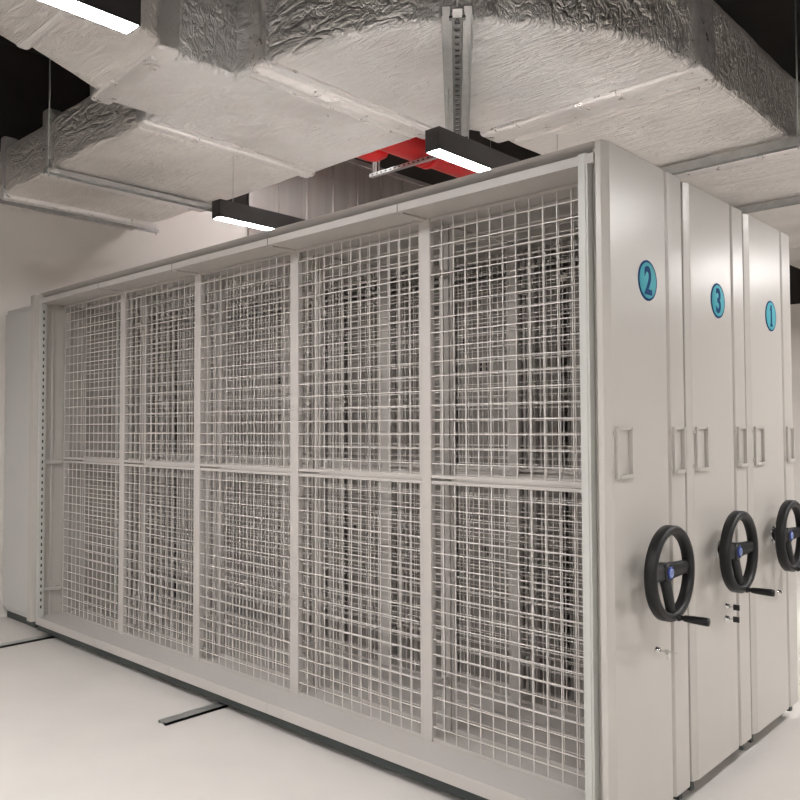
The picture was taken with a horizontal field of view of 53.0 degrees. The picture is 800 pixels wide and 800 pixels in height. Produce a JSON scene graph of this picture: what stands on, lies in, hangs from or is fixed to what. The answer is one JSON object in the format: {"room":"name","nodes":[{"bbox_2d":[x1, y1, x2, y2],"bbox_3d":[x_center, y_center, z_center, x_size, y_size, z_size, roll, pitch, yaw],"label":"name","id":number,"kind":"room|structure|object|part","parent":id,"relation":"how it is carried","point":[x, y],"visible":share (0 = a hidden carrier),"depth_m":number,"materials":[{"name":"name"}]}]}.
{"room":"archive storage room","nodes":[
{"label":"archive storage room","id":0,"kind":"room"},
{"bbox_2d":[0,42,247,616],"bbox_3d":[-2.636,-0.564,7.253,0.200,4.650,14.000,-2,-3,43],"label":"wall","id":1,"kind":"structure","parent":0,"point":[40,252],"depth_m":6.79,"materials":[{"name":"paint"}]},
{"bbox_2d":[247,158,430,235],"bbox_3d":[0.302,-0.480,10.218,0.047,4.625,5.461,-2,-3,43],"label":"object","id":2,"kind":"object","parent":1,"relation":"attached to","point":[325,192],"visible":0.09,"depth_m":9.11,"materials":[{"name":"silver metal"}]},
{"bbox_2d":[0,571,799,799],"bbox_3d":[1.251,1.718,3.558,11.000,0.200,14.600,-2,-3,43],"label":"floor","id":3,"kind":"structure","parent":0,"point":[77,722],"depth_m":3.73,"materials":[{"name":"white concrete"}]},
{"bbox_2d":[2,305,37,627],"bbox_3d":[-2.754,0.506,6.497,0.570,2.460,0.658,-2,-3,43],"label":"storage cabinet","id":4,"kind":"object","parent":3,"relation":"on","point":[17,365],"visible":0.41,"depth_m":6.28,"materials":[{"name":"white metal"}]},
{"bbox_2d":[0,634,54,647],"bbox_3d":[-1.847,1.727,6.514,0.070,0.014,2.700,-2,-3,43],"label":"rail","id":5,"kind":"object","parent":3,"relation":"on","point":[38,638],"visible":0.13,"depth_m":5.65,"materials":[{"name":"metal"}]},
{"bbox_2d":[158,702,228,725],"bbox_3d":[-0.288,1.670,5.062,0.070,0.014,2.700,-2,-3,43],"label":"rail","id":6,"kind":"object","parent":3,"relation":"on","point":[199,711],"visible":0.36,"depth_m":4.19,"materials":[{"name":"metal"}]},
{"bbox_2d":[27,139,710,799],"bbox_3d":[-0.741,0.401,4.530,4.996,2.482,0.649,-2,-3,43],"label":"shelving unit","id":7,"kind":"object","parent":6,"relation":"on","point":[638,564],"visible":1,"depth_m":3.60,"materials":[{"name":"grey paint"}]},
{"bbox_3d":[-2.626,0.411,5.873,0.039,2.326,0.043,-2,-3,43],"label":"upright post","id":8,"kind":"part","parent":7,"relation":"part of","materials":[{"name":"white metal"}]},
{"bbox_3d":[-2.564,1.383,5.908,0.030,0.026,0.132,-2,-3,43],"label":"rail","id":9,"kind":"part","parent":7,"relation":"part of","materials":[{"name":"grey metal"}]},
{"bbox_3d":[-2.568,0.457,5.940,0.030,0.026,0.132,-2,-3,43],"label":"rail","id":10,"kind":"part","parent":7,"relation":"part of","materials":[{"name":"white metal"}]},
{"bbox_3d":[-2.502,0.431,6.171,0.182,2.415,0.646,-2,-3,43],"label":"panel","id":11,"kind":"part","parent":7,"relation":"part of","materials":[{"name":"grey paint"}]},
{"bbox_3d":[-2.182,1.001,5.669,0.856,1.125,0.021,-2,-3,43],"label":"panel","id":12,"kind":"part","parent":7,"relation":"part of","materials":[{"name":"grey paint"}]},
{"bbox_3d":[-2.186,-0.146,5.709,0.856,1.147,0.021,-2,-3,43],"label":"panel","id":13,"kind":"part","parent":7,"relation":"part of","materials":[{"name":"grey paint"}]},
{"bbox_3d":[-2.082,1.004,5.776,0.856,1.125,0.021,-2,-3,43],"label":"panel","id":14,"kind":"part","parent":7,"relation":"part of","materials":[{"name":"grey paint"}]},
{"bbox_3d":[-2.087,-0.143,5.816,0.856,1.147,0.021,-2,-3,43],"label":"panel","id":15,"kind":"part","parent":7,"relation":"part of","materials":[{"name":"grey paint"}]},
{"bbox_3d":[-2.213,0.425,6.316,0.039,2.326,0.041,-2,-3,43],"label":"upright post","id":16,"kind":"part","parent":7,"relation":"part of","materials":[{"name":"white metal"}]},
{"bbox_3d":[-1.849,0.409,5.377,0.052,2.288,0.030,-2,-3,43],"label":"divider post","id":17,"kind":"part","parent":7,"relation":"part of","materials":[{"name":"white metal"}]},
{"bbox_3d":[-1.754,0.413,5.491,0.028,2.288,0.024,-2,-3,43],"label":"divider post","id":18,"kind":"part","parent":7,"relation":"part of","materials":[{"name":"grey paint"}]},
{"bbox_3d":[-1.523,0.977,5.056,0.856,1.125,0.021,-2,-3,43],"label":"panel","id":19,"kind":"part","parent":7,"relation":"part of","materials":[{"name":"grey paint"}]},
{"bbox_3d":[-1.528,-0.171,5.096,0.856,1.147,0.021,-2,-3,43],"label":"panel","id":20,"kind":"part","parent":7,"relation":"part of","materials":[{"name":"grey paint"}]},
{"bbox_3d":[-1.424,0.980,5.163,0.856,1.125,0.021,-2,-3,43],"label":"panel","id":21,"kind":"part","parent":7,"relation":"part of","materials":[{"name":"grey paint"}]},
{"bbox_3d":[-1.428,-0.167,5.203,0.856,1.147,0.021,-2,-3,43],"label":"panel","id":22,"kind":"part","parent":7,"relation":"part of","materials":[{"name":"grey paint"}]},
{"bbox_3d":[-1.191,0.385,4.764,0.052,2.288,0.030,-2,-3,43],"label":"divider post","id":23,"kind":"part","parent":7,"relation":"part of","materials":[{"name":"white metal"}]},
{"bbox_3d":[-1.096,0.389,4.878,0.028,2.288,0.024,-2,-3,43],"label":"divider post","id":24,"kind":"part","parent":7,"relation":"part of","materials":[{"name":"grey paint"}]},
{"bbox_3d":[-0.865,0.953,4.443,0.856,1.125,0.021,-2,-3,43],"label":"panel","id":25,"kind":"part","parent":7,"relation":"part of","materials":[{"name":"grey paint"}]},
{"bbox_3d":[-0.869,-0.195,4.483,0.856,1.147,0.021,-2,-3,43],"label":"panel","id":26,"kind":"part","parent":7,"relation":"part of","materials":[{"name":"grey paint"}]},
{"bbox_3d":[-0.765,0.956,4.550,0.856,1.125,0.021,-2,-3,43],"label":"panel","id":27,"kind":"part","parent":7,"relation":"part of","materials":[{"name":"grey paint"}]},
{"bbox_3d":[-0.770,-0.191,4.590,0.856,1.147,0.021,-2,-3,43],"label":"panel","id":28,"kind":"part","parent":7,"relation":"part of","materials":[{"name":"grey paint"}]},
{"bbox_3d":[-0.532,0.361,4.151,0.052,2.288,0.030,-2,-3,43],"label":"divider post","id":29,"kind":"part","parent":7,"relation":"part of","materials":[{"name":"white metal"}]},
{"bbox_3d":[-0.772,1.548,4.522,4.533,0.055,0.644,-2,-3,43],"label":"shelf","id":30,"kind":"part","parent":7,"relation":"part of","materials":[{"name":"grey metal"}]},
{"bbox_3d":[-0.780,-0.764,4.604,4.533,0.016,0.608,-2,-3,43],"label":"shelf","id":31,"kind":"part","parent":7,"relation":"part of","materials":[{"name":"white metal"}]},
{"bbox_3d":[-0.437,0.365,4.264,0.028,2.288,0.024,-2,-3,43],"label":"divider post","id":32,"kind":"part","parent":7,"relation":"part of","materials":[{"name":"white metal"}]},
{"bbox_3d":[-0.211,-0.218,3.870,0.856,1.147,0.021,-2,-3,43],"label":"panel","id":33,"kind":"part","parent":7,"relation":"part of","materials":[{"name":"grey paint"}]},
{"bbox_3d":[-0.206,0.929,3.830,0.856,1.125,0.021,-2,-3,43],"label":"panel","id":34,"kind":"part","parent":7,"relation":"part of","materials":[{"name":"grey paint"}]},
{"bbox_3d":[-0.111,-0.215,3.977,0.856,1.147,0.021,-2,-3,43],"label":"panel","id":35,"kind":"part","parent":7,"relation":"part of","materials":[{"name":"grey paint"}]},
{"bbox_3d":[-0.107,0.932,3.937,0.856,1.125,0.021,-2,-3,43],"label":"panel","id":36,"kind":"part","parent":7,"relation":"part of","materials":[{"name":"grey paint"}]},
{"bbox_3d":[0.126,0.338,3.538,0.052,2.288,0.030,-2,-3,43],"label":"divider post","id":37,"kind":"part","parent":7,"relation":"part of","materials":[{"name":"white metal"}]},
{"bbox_3d":[0.221,0.341,3.651,0.028,2.288,0.024,-2,-3,43],"label":"divider post","id":38,"kind":"part","parent":7,"relation":"part of","materials":[{"name":"white metal"}]},
{"bbox_3d":[0.448,-0.242,3.257,0.856,1.147,0.021,-2,-3,43],"label":"panel","id":39,"kind":"part","parent":7,"relation":"part of","materials":[{"name":"grey paint"}]},
{"bbox_3d":[0.452,0.905,3.217,0.856,1.125,0.021,-2,-3,43],"label":"panel","id":40,"kind":"part","parent":7,"relation":"part of","materials":[{"name":"grey paint"}]},
{"bbox_3d":[0.547,-0.239,3.363,0.856,1.147,0.021,-2,-3,43],"label":"panel","id":41,"kind":"part","parent":7,"relation":"part of","materials":[{"name":"grey paint"}]},
{"bbox_3d":[0.552,0.908,3.323,0.856,1.125,0.021,-2,-3,43],"label":"panel","id":42,"kind":"part","parent":7,"relation":"part of","materials":[{"name":"grey paint"}]},
{"bbox_3d":[0.661,0.291,2.812,0.039,2.326,0.043,-2,-3,43],"label":"upright post","id":43,"kind":"part","parent":7,"relation":"part of","materials":[{"name":"white metal"}]},
{"bbox_3d":[0.907,0.307,2.997,0.065,2.415,0.646,-2,-3,43],"label":"panel","id":44,"kind":"part","parent":7,"relation":"part of","materials":[{"name":"grey paint"}]},
{"bbox_3d":[1.042,0.780,2.846,0.113,0.030,0.030,-2,-3,43],"label":"crank handle","id":45,"kind":"part","parent":7,"relation":"part of","materials":[{"name":"black plastic"}]},
{"bbox_2d":[127,182,774,790],"bbox_3d":[-0.285,0.416,5.019,4.996,2.482,0.649,-2,-3,43],"label":"shelving unit","id":46,"kind":"object","parent":6,"relation":"on","point":[723,536],"visible":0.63,"depth_m":4.33,"materials":[{"name":"grey paint"}]},
{"bbox_3d":[-2.170,0.426,6.362,0.039,2.326,0.043,-2,-3,43],"label":"upright post","id":47,"kind":"part","parent":46,"relation":"part of","materials":[{"name":"white metal"}]},
{"bbox_3d":[-2.046,0.446,6.660,0.182,2.415,0.646,-2,-3,43],"label":"panel","id":48,"kind":"part","parent":46,"relation":"part of","materials":[{"name":"grey paint"}]},
{"bbox_3d":[-1.726,1.016,6.158,0.856,1.125,0.021,-2,-3,43],"label":"panel","id":49,"kind":"part","parent":46,"relation":"part of","materials":[{"name":"grey paint"}]},
{"bbox_3d":[-1.730,-0.131,6.198,0.856,1.147,0.021,-2,-3,43],"label":"panel","id":50,"kind":"part","parent":46,"relation":"part of","materials":[{"name":"grey paint"}]},
{"bbox_3d":[-1.626,1.019,6.265,0.856,1.125,0.021,-2,-3,43],"label":"panel","id":51,"kind":"part","parent":46,"relation":"part of","materials":[{"name":"grey paint"}]},
{"bbox_3d":[-1.631,-0.128,6.305,0.856,1.147,0.021,-2,-3,43],"label":"panel","id":52,"kind":"part","parent":46,"relation":"part of","materials":[{"name":"grey paint"}]},
{"bbox_3d":[-1.393,0.425,5.866,0.052,2.288,0.030,-2,-3,43],"label":"divider post","id":53,"kind":"part","parent":46,"relation":"part of","materials":[{"name":"white metal"}]},
{"bbox_3d":[-1.298,0.428,5.979,0.028,2.288,0.024,-2,-3,43],"label":"divider post","id":54,"kind":"part","parent":46,"relation":"part of","materials":[{"name":"white metal"}]},
{"bbox_3d":[-1.067,0.992,5.545,0.856,1.125,0.021,-2,-3,43],"label":"panel","id":55,"kind":"part","parent":46,"relation":"part of","materials":[{"name":"grey paint"}]},
{"bbox_3d":[-1.072,-0.155,5.585,0.856,1.147,0.021,-2,-3,43],"label":"panel","id":56,"kind":"part","parent":46,"relation":"part of","materials":[{"name":"grey paint"}]},
{"bbox_3d":[-0.972,-0.152,5.692,0.856,1.147,0.021,-2,-3,43],"label":"panel","id":57,"kind":"part","parent":46,"relation":"part of","materials":[{"name":"grey paint"}]},
{"bbox_3d":[-0.968,0.995,5.652,0.856,1.125,0.021,-2,-3,43],"label":"panel","id":58,"kind":"part","parent":46,"relation":"part of","materials":[{"name":"grey paint"}]},
{"bbox_3d":[-0.735,0.401,5.253,0.052,2.288,0.030,-2,-3,43],"label":"divider post","id":59,"kind":"part","parent":46,"relation":"part of","materials":[{"name":"white metal"}]},
{"bbox_3d":[-0.640,0.404,5.366,0.028,2.288,0.024,-2,-3,43],"label":"divider post","id":60,"kind":"part","parent":46,"relation":"part of","materials":[{"name":"white metal"}]},
{"bbox_3d":[-0.413,-0.179,4.972,0.856,1.147,0.021,-2,-3,43],"label":"panel","id":61,"kind":"part","parent":46,"relation":"part of","materials":[{"name":"grey paint"}]},
{"bbox_3d":[-0.409,0.968,4.932,0.856,1.125,0.021,-2,-3,43],"label":"panel","id":62,"kind":"part","parent":46,"relation":"part of","materials":[{"name":"grey paint"}]},
{"bbox_3d":[-0.314,-0.176,5.079,0.856,1.147,0.021,-2,-3,43],"label":"panel","id":63,"kind":"part","parent":46,"relation":"part of","materials":[{"name":"grey paint"}]},
{"bbox_3d":[-0.309,0.971,5.039,0.856,1.125,0.021,-2,-3,43],"label":"panel","id":64,"kind":"part","parent":46,"relation":"part of","materials":[{"name":"grey paint"}]},
{"bbox_3d":[-0.316,1.563,5.011,4.533,0.055,0.644,-2,-3,43],"label":"shelf","id":65,"kind":"part","parent":46,"relation":"part of","materials":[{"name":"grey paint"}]},
{"bbox_3d":[-0.324,-0.749,5.093,4.533,0.016,0.608,-2,-3,43],"label":"shelf","id":66,"kind":"part","parent":46,"relation":"part of","materials":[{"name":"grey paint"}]},
{"bbox_3d":[-0.076,0.377,4.640,0.052,2.288,0.030,-2,-3,43],"label":"divider post","id":67,"kind":"part","parent":46,"relation":"part of","materials":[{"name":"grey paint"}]},
{"bbox_3d":[0.019,0.380,4.753,0.028,2.288,0.024,-2,-3,43],"label":"divider post","id":68,"kind":"part","parent":46,"relation":"part of","materials":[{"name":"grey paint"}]},
{"bbox_3d":[0.245,-0.203,4.359,0.856,1.147,0.021,-2,-3,43],"label":"panel","id":69,"kind":"part","parent":46,"relation":"part of","materials":[{"name":"grey paint"}]},
{"bbox_3d":[0.250,0.944,4.319,0.856,1.125,0.021,-2,-3,43],"label":"panel","id":70,"kind":"part","parent":46,"relation":"part of","materials":[{"name":"grey paint"}]},
{"bbox_3d":[0.344,-0.200,4.465,0.856,1.147,0.021,-2,-3,43],"label":"panel","id":71,"kind":"part","parent":46,"relation":"part of","materials":[{"name":"grey paint"}]},
{"bbox_3d":[0.349,0.947,4.426,0.856,1.125,0.021,-2,-3,43],"label":"panel","id":72,"kind":"part","parent":46,"relation":"part of","materials":[{"name":"grey paint"}]},
{"bbox_3d":[0.582,0.353,4.027,0.052,2.288,0.030,-2,-3,43],"label":"divider post","id":73,"kind":"part","parent":46,"relation":"part of","materials":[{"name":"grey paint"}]},
{"bbox_3d":[0.677,0.356,4.140,0.028,2.288,0.024,-2,-3,43],"label":"divider post","id":74,"kind":"part","parent":46,"relation":"part of","materials":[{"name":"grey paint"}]},
{"bbox_3d":[0.903,-0.227,3.746,0.856,1.147,0.021,-2,-3,43],"label":"panel","id":75,"kind":"part","parent":46,"relation":"part of","materials":[{"name":"grey paint"}]},
{"bbox_3d":[0.908,0.920,3.706,0.856,1.125,0.021,-2,-3,43],"label":"panel","id":76,"kind":"part","parent":46,"relation":"part of","materials":[{"name":"grey paint"}]},
{"bbox_3d":[1.003,-0.224,3.852,0.856,1.147,0.021,-2,-3,43],"label":"panel","id":77,"kind":"part","parent":46,"relation":"part of","materials":[{"name":"grey paint"}]},
{"bbox_3d":[1.008,0.923,3.812,0.856,1.125,0.021,-2,-3,43],"label":"panel","id":78,"kind":"part","parent":46,"relation":"part of","materials":[{"name":"grey paint"}]},
{"bbox_3d":[1.363,0.322,3.486,0.065,2.415,0.646,-2,-3,43],"label":"panel","id":79,"kind":"part","parent":46,"relation":"part of","materials":[{"name":"grey paint"}]},
{"bbox_3d":[1.498,0.795,3.335,0.113,0.030,0.030,-2,-3,43],"label":"crank handle","id":80,"kind":"part","parent":46,"relation":"part of","materials":[{"name":"black plastic"}]},
{"bbox_2d":[231,213,799,742],"bbox_3d":[0.171,0.431,5.508,4.996,2.482,0.649,-2,-3,43],"label":"shelving unit","id":81,"kind":"object","parent":6,"relation":"on","point":[774,511],"visible":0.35,"depth_m":3.93,"materials":[{"name":"grey paint"}]},
{"bbox_3d":[0.132,-0.734,5.582,4.533,0.016,0.608,-2,-3,43],"label":"shelf","id":82,"kind":"part","parent":81,"relation":"part of","materials":[{"name":"white metal"}]},
{"bbox_3d":[0.140,1.578,5.500,4.533,0.055,0.644,-2,-3,43],"label":"shelf","id":83,"kind":"part","parent":81,"relation":"part of","materials":[{"name":"grey metal"}]},
{"bbox_3d":[0.380,0.392,5.129,0.052,2.288,0.030,-2,-3,43],"label":"divider post","id":84,"kind":"part","parent":81,"relation":"part of","materials":[{"name":"white metal"}]},
{"bbox_3d":[0.701,-0.188,4.848,0.856,1.147,0.021,-2,-3,43],"label":"panel","id":85,"kind":"part","parent":81,"relation":"part of","materials":[{"name":"grey paint"}]},
{"bbox_3d":[1.818,0.337,3.975,0.065,2.415,0.646,-2,-3,43],"label":"panel","id":86,"kind":"part","parent":81,"relation":"part of","materials":[{"name":"grey paint"}]},
{"bbox_2d":[0,0,799,184],"bbox_3d":[1.232,-3.128,3.726,11.000,0.200,14.600,-2,-3,43],"label":"ceiling","id":87,"kind":"structure","parent":0,"point":[771,23],"depth_m":6.53,"materials":[{"name":"paint"}]},
{"bbox_2d":[0,199,158,234],"bbox_3d":[-2.671,-2.201,6.721,0.040,1.410,1.440,-2,-3,43],"label":"hanger","id":88,"kind":"object","parent":87,"relation":"hanging from","point":[156,230],"visible":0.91,"depth_m":6.67,"materials":[{"name":"metal"}]},
{"bbox_2d":[37,0,140,34],"bbox_3d":[-1.391,-2.183,2.333,0.092,1.762,1.350,-2,-3,43],"label":"pendant lamp","id":89,"kind":"object","parent":87,"relation":"hanging from","point":[123,16],"visible":1,"depth_m":2.71,"materials":[{"name":"white"}]},
{"bbox_2d":[44,59,211,211],"bbox_3d":[-1.932,-2.225,6.033,0.070,1.415,1.440,-2,-3,43],"label":"hanger","id":90,"kind":"object","parent":87,"relation":"hanging from","point":[48,170],"visible":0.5,"depth_m":5.83,"materials":[{"name":"metal"}]},
{"bbox_3d":[-2.409,-2.241,5.521,0.021,1.415,0.021,-2,-3,43],"label":"threaded rod","id":91,"kind":"part","parent":90,"relation":"part of","materials":[{"name":"metal"}]},
{"bbox_2d":[356,150,387,161],"bbox_3d":[-0.479,-2.531,7.019,0.180,0.749,1.110,-2,-3,43],"label":"pipe","id":92,"kind":"object","parent":87,"relation":"hanging from","point":[378,155],"visible":0.15,"depth_m":7.20,"materials":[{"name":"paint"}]},
{"bbox_2d":[369,155,437,177],"bbox_3d":[0.029,-2.506,7.371,0.840,0.776,0.046,-2,-3,43],"label":"bracket","id":93,"kind":"object","parent":87,"relation":"hanging from","point":[375,165],"visible":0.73,"depth_m":7.40,"materials":[{"name":"metal"}]},
{"bbox_3d":[-0.234,-2.248,7.623,0.060,0.200,0.020,-2,-3,43],"label":"stand off plate","id":94,"kind":"part","parent":93,"relation":"part of","materials":[{"name":"metal"}]},
{"bbox_2d":[379,137,476,177],"bbox_3d":[1.601,-2.266,8.860,0.342,0.342,5.550,-2,-3,43],"label":"pipe","id":95,"kind":"object","parent":93,"relation":"on","point":[412,149],"visible":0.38,"depth_m":7.21,"materials":[{"name":"metal"}]},
{"bbox_2d":[441,0,473,137],"bbox_3d":[0.293,-2.292,4.160,0.139,1.430,1.672,0,-2,4],"label":"hanger","id":96,"kind":"object","parent":87,"relation":"hanging from","point":[449,16],"visible":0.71,"depth_m":3.90,"materials":[{"name":"metal"}]},
{"bbox_2d":[0,0,799,268],"bbox_3d":[0.359,-1.795,6.553,5.148,0.505,10.207,-2,-3,43],"label":"air duct","id":97,"kind":"object","parent":96,"relation":"on","point":[205,101],"visible":0.79,"depth_m":4.35,"materials":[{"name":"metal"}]},
{"bbox_2d":[212,190,348,230],"bbox_3d":[-0.742,-1.373,5.649,0.092,0.430,1.300,-2,-3,43],"label":"pendant lamp","id":98,"kind":"object","parent":97,"relation":"hanging from","point":[227,211],"visible":0.54,"depth_m":5.32,"materials":[{"name":"black metal"}]},
{"bbox_2d":[215,217,272,230],"bbox_3d":[-0.741,-1.165,5.641,0.084,0.009,1.292,-2,-3,43],"label":"diffuser","id":99,"kind":"object","parent":98,"relation":"attached to","point":[250,222],"depth_m":5.33,"materials":[{"name":"white plastic"}]},
{"bbox_2d":[425,89,557,172],"bbox_3d":[0.604,-1.433,4.505,0.092,0.399,1.300,-2,-3,43],"label":"pendant lamp","id":100,"kind":"object","parent":97,"relation":"hanging from","point":[442,143],"visible":0.54,"depth_m":4.15,"materials":[{"name":"black metal"}]},
{"bbox_2d":[428,149,488,171],"bbox_3d":[0.605,-1.242,4.498,0.084,0.009,1.292,-2,-3,43],"label":"diffuser","id":101,"kind":"object","parent":100,"relation":"attached to","point":[458,157],"depth_m":4.17,"materials":[{"name":"white plastic"}]},
{"bbox_3d":[0.236,-2.320,3.363,0.040,1.430,0.072,0,-2,4],"label":"threaded rod","id":102,"kind":"part","parent":96,"relation":"part of","materials":[{"name":"metal"}]},
{"bbox_2d":[660,0,799,174],"bbox_3d":[1.930,-2.248,5.469,1.480,1.440,0.050,-2,-3,43],"label":"hanger","id":103,"kind":"object","parent":87,"relation":"hanging from","point":[792,142],"visible":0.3,"depth_m":5.16,"materials":[{"name":"metal"}]},
{"bbox_3d":[2.456,-2.267,4.978,0.021,1.440,0.021,-2,-3,43],"label":"threaded rod","id":104,"kind":"part","parent":103,"relation":"part of","materials":[{"name":"metal"}]},
{"bbox_2d":[737,196,799,213],"bbox_3d":[2.891,-2.222,6.486,1.460,1.430,0.050,-2,-3,43],"label":"hanger","id":105,"kind":"object","parent":87,"relation":"hanging from","point":[793,200],"visible":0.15,"depth_m":6.39,"materials":[{"name":"metal"}]},
{"bbox_2d":[789,264,799,547],"bbox_3d":[6.082,-0.544,8.834,10.800,4.650,0.200,-2,-3,43],"label":"wall","id":106,"kind":"structure","parent":0,"point":[794,308],"depth_m":9.84,"materials":[{"name":"paint"}]}
]}

